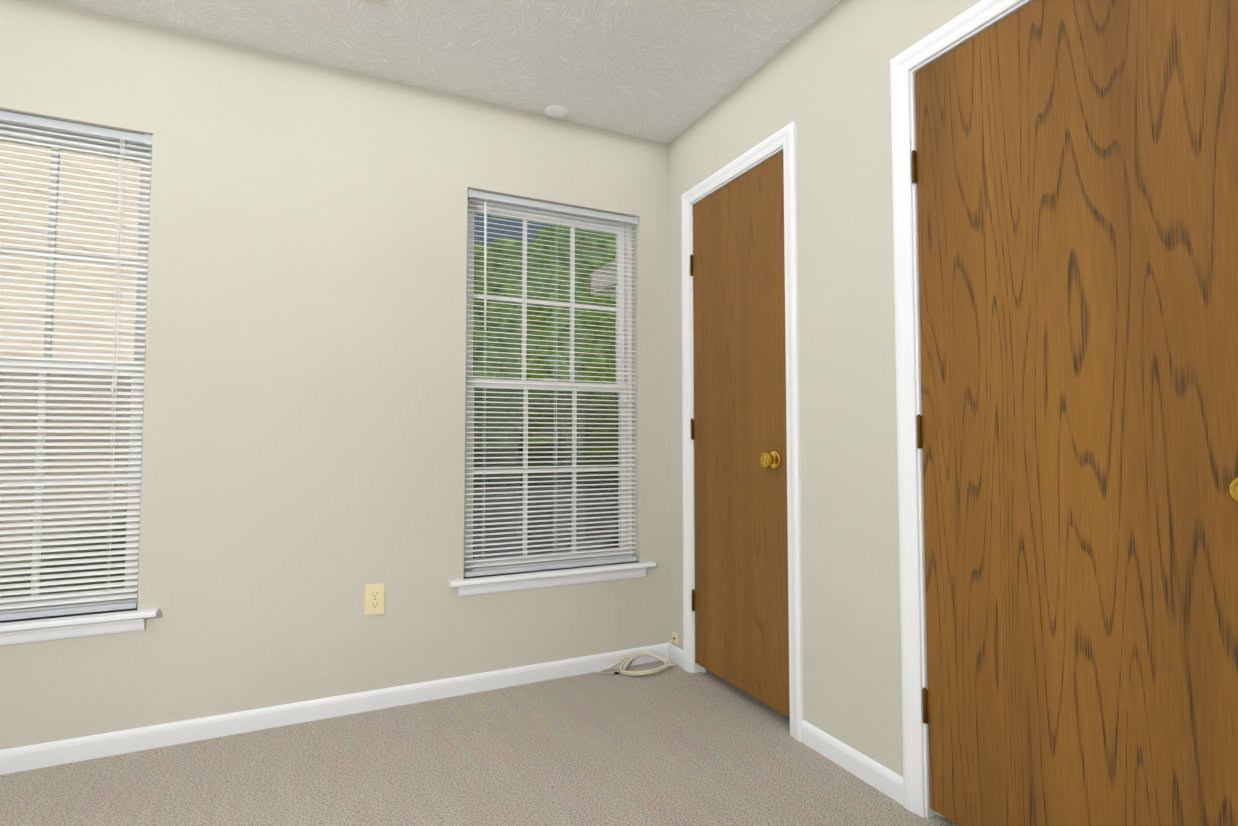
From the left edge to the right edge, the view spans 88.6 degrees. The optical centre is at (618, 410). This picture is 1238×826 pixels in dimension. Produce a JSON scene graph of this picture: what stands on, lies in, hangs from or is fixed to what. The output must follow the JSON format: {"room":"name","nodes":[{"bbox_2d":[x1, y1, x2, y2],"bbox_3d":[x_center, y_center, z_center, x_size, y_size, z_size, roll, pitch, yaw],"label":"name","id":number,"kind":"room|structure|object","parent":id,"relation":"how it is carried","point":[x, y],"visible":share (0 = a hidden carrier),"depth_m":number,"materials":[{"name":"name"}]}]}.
{"room":"empty bedroom","nodes":[
{"label":"empty bedroom","id":0,"kind":"room"},
{"bbox_2d":[0,0,668,749],"bbox_3d":[-1.192,-0.093,2.414,3.410,2.540,0.160,1,-3,-26],"label":"wall","id":1,"kind":"structure","parent":0,"point":[304,446],"depth_m":2.35,"materials":[{"name":"beige paint"}]},
{"bbox_2d":[0,122,151,612],"bbox_3d":[-2.016,-0.148,2.060,0.826,1.610,0.069,1,-3,-26],"label":"window","id":2,"kind":"structure","parent":1,"relation":"in","point":[71,145],"depth_m":2.15,"materials":[{"name":"white plastic"}]},
{"bbox_2d":[0,111,152,620],"bbox_3d":[-1.979,-0.152,1.984,0.824,1.607,0.040,1,-3,-26],"label":"window blind","id":3,"kind":"object","parent":2,"relation":"attached to","point":[69,127],"visible":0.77,"depth_m":2.07,"materials":[{"name":"white plastic"}]},
{"bbox_2d":[0,607,158,645],"bbox_3d":[-1.974,0.686,1.938,0.942,0.067,0.131,1,-3,-26],"label":"sill","id":4,"kind":"structure","parent":1,"relation":"attached to","point":[34,630],"depth_m":2.01,"materials":[{"name":"white wood"}]},
{"bbox_2d":[0,643,668,774],"bbox_3d":[-1.155,1.087,2.286,3.090,0.071,0.011,1,-3,-26],"label":"baseboard","id":5,"kind":"structure","parent":1,"relation":"attached to","point":[35,756],"depth_m":2.27,"materials":[{"name":"white wood"}]},
{"bbox_2d":[365,583,384,614],"bbox_3d":[-0.928,0.716,2.413,0.070,0.115,0.008,1,-3,-26],"label":"duplex electrical outlet","id":6,"kind":"object","parent":1,"relation":"attached to","point":[374,598],"visible":1,"depth_m":2.41,"materials":[{"name":"beige plastic"}]},
{"bbox_2d":[464,199,631,571],"bbox_3d":[-0.315,-0.113,2.875,0.804,1.610,0.069,1,-3,-26],"label":"window","id":7,"kind":"structure","parent":1,"relation":"in","point":[470,257],"depth_m":2.88,"materials":[{"name":"white plastic"}]},
{"bbox_2d":[464,189,637,576],"bbox_3d":[-0.279,-0.117,2.799,0.802,1.607,0.040,1,-3,-26],"label":"window blind","id":8,"kind":"object","parent":7,"relation":"attached to","point":[525,203],"visible":0.98,"depth_m":2.77,"materials":[{"name":"white plastic"}]},
{"bbox_2d":[449,561,655,596],"bbox_3d":[-0.274,0.721,2.752,0.920,0.067,0.131,1,-3,-26],"label":"sill","id":9,"kind":"structure","parent":1,"relation":"attached to","point":[517,581],"depth_m":2.70,"materials":[{"name":"white wood"}]},
{"bbox_2d":[44,0,839,143],"bbox_3d":[0.093,-1.437,0.945,4.410,0.120,4.020,1,-3,-26],"label":"ceiling","id":10,"kind":"structure","parent":0,"point":[665,71],"depth_m":2.27,"materials":[{"name":"white paint"}]},
{"bbox_2d":[362,0,384,5],"bbox_3d":[-0.866,-1.331,1.931,0.300,0.008,0.178,1,-3,-26],"label":"ceiling vent","id":11,"kind":"object","parent":10,"relation":"in","point":[379,2],"visible":1,"depth_m":2.05,"materials":[{"name":"white paint"}]},
{"bbox_2d":[545,105,568,117],"bbox_3d":[-0.270,-1.292,2.750,0.104,0.015,0.104,1,-3,-26],"label":"smoke detector","id":12,"kind":"object","parent":10,"relation":"attached to","point":[556,111],"visible":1,"depth_m":2.73,"materials":[{"name":"white plastic"}]},
{"bbox_2d":[0,661,958,825],"bbox_3d":[0.093,1.086,0.838,4.410,0.050,4.020,1,-3,-26],"label":"floor","id":13,"kind":"structure","parent":0,"point":[676,745],"depth_m":1.95,"materials":[{"name":"carpet"}]},
{"bbox_2d":[598,632,677,674],"bbox_3d":[0.098,1.079,2.786,0.397,0.134,0.152,1,-3,-26],"label":"cord","id":14,"kind":"object","parent":13,"relation":"on","point":[627,659],"visible":1,"depth_m":2.81,"materials":[{"name":"beige plastic"}]},
{"bbox_2d":[668,0,980,776],"bbox_3d":[1.142,-0.141,1.304,0.160,2.540,3.860,1,-3,-26],"label":"wall","id":15,"kind":"structure","parent":0,"point":[823,81],"depth_m":2.02,"materials":[{"name":"beige paint"}]},
{"bbox_2d":[690,151,789,717],"bbox_3d":[0.456,0.076,2.532,0.086,2.023,0.625,1,-3,-26],"label":"closet door","id":16,"kind":"structure","parent":15,"relation":"in","point":[738,436],"depth_m":2.49,"materials":[{"name":"brown wood"}]},
{"bbox_2d":[681,121,803,741],"bbox_3d":[0.525,0.064,2.562,0.178,2.138,0.756,1,-3,-26],"label":"trim","id":17,"kind":"structure","parent":15,"relation":"attached to","point":[784,139],"depth_m":2.25,"materials":[{"name":"white wood"}]},
{"bbox_2d":[669,644,903,805],"bbox_3d":[1.032,1.044,1.284,0.011,0.071,3.689,1,-3,-26],"label":"baseboard","id":18,"kind":"structure","parent":15,"relation":"attached to","point":[878,776],"depth_m":1.95,"materials":[{"name":"white wood"}]},
{"bbox_2d":[890,0,1033,817],"bbox_3d":[1.063,0.021,1.441,0.178,2.128,0.904,1,-3,-26],"label":"door frame","id":19,"kind":"structure","parent":15,"relation":"attached to","point":[956,32],"depth_m":1.77,"materials":[{"name":"white wood"}]},
{"bbox_2d":[912,0,1237,825],"bbox_3d":[0.994,0.042,1.411,0.086,2.032,0.772,1,-3,-26],"label":"entry door","id":20,"kind":"structure","parent":15,"relation":"in","point":[1074,178],"depth_m":1.39,"materials":[{"name":"brown wood"}]},
{"label":"outside","id":21,"kind":"structure","parent":0,"visible":0},
{"bbox_2d":[473,435,617,558],"bbox_3d":[11.576,5.091,74.059,180.003,5.400,167.999,0,-2,10],"label":"ground","id":22,"kind":"structure","parent":21,"point":[542,484],"depth_m":45.11,"materials":[{"name":"white"}]},
{"bbox_2d":[0,141,140,597],"bbox_3d":[-6.953,-0.826,7.534,7.140,10.738,10.100,0,-2,1],"label":"neighbouring house","id":23,"kind":"structure","parent":22,"relation":"on","point":[70,202],"depth_m":4.06,"materials":[{"name":"white"}]},
{"bbox_2d":[473,299,505,448],"bbox_3d":[-19.266,-5.684,75.522,14.155,23.741,16.194,1,-3,-26],"label":"tree","id":24,"kind":"object","parent":22,"relation":"on","point":[476,328],"depth_m":70.28,"materials":[{"name":"green plant"}]},
{"bbox_2d":[473,237,566,464],"bbox_3d":[-10.675,-5.933,71.300,18.696,24.605,16.253,1,-3,-26],"label":"tree","id":25,"kind":"object","parent":22,"relation":"on","point":[506,277],"depth_m":65.07,"materials":[{"name":"green plant"}]},
{"bbox_2d":[494,225,615,467],"bbox_3d":[-3.832,-7.722,69.313,19.275,28.385,18.674,1,-3,-26],"label":"tree","id":26,"kind":"object","parent":22,"relation":"on","point":[577,257],"depth_m":63.20,"materials":[{"name":"green plant"}]},
{"bbox_2d":[557,297,617,462],"bbox_3d":[-0.067,-3.438,66.861,13.994,19.831,14.847,1,-3,-26],"label":"tree","id":27,"kind":"object","parent":22,"relation":"on","point":[594,336],"depth_m":63.39,"materials":[{"name":"green plant"}]},
{"bbox_2d":[569,536,617,550],"bbox_3d":[0.607,4.373,20.112,4.400,1.426,1.772,0,-2,6],"label":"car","id":28,"kind":"object","parent":22,"relation":"on","point":[598,544],"depth_m":19.85,"materials":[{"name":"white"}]},
{"bbox_2d":[590,260,615,297],"bbox_3d":[2.475,1.540,5.870,4.690,5.868,3.018,1,-3,-26],"label":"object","id":29,"kind":"structure","parent":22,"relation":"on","point":[607,273],"depth_m":6.12,"materials":[{"name":"white"}]}
]}

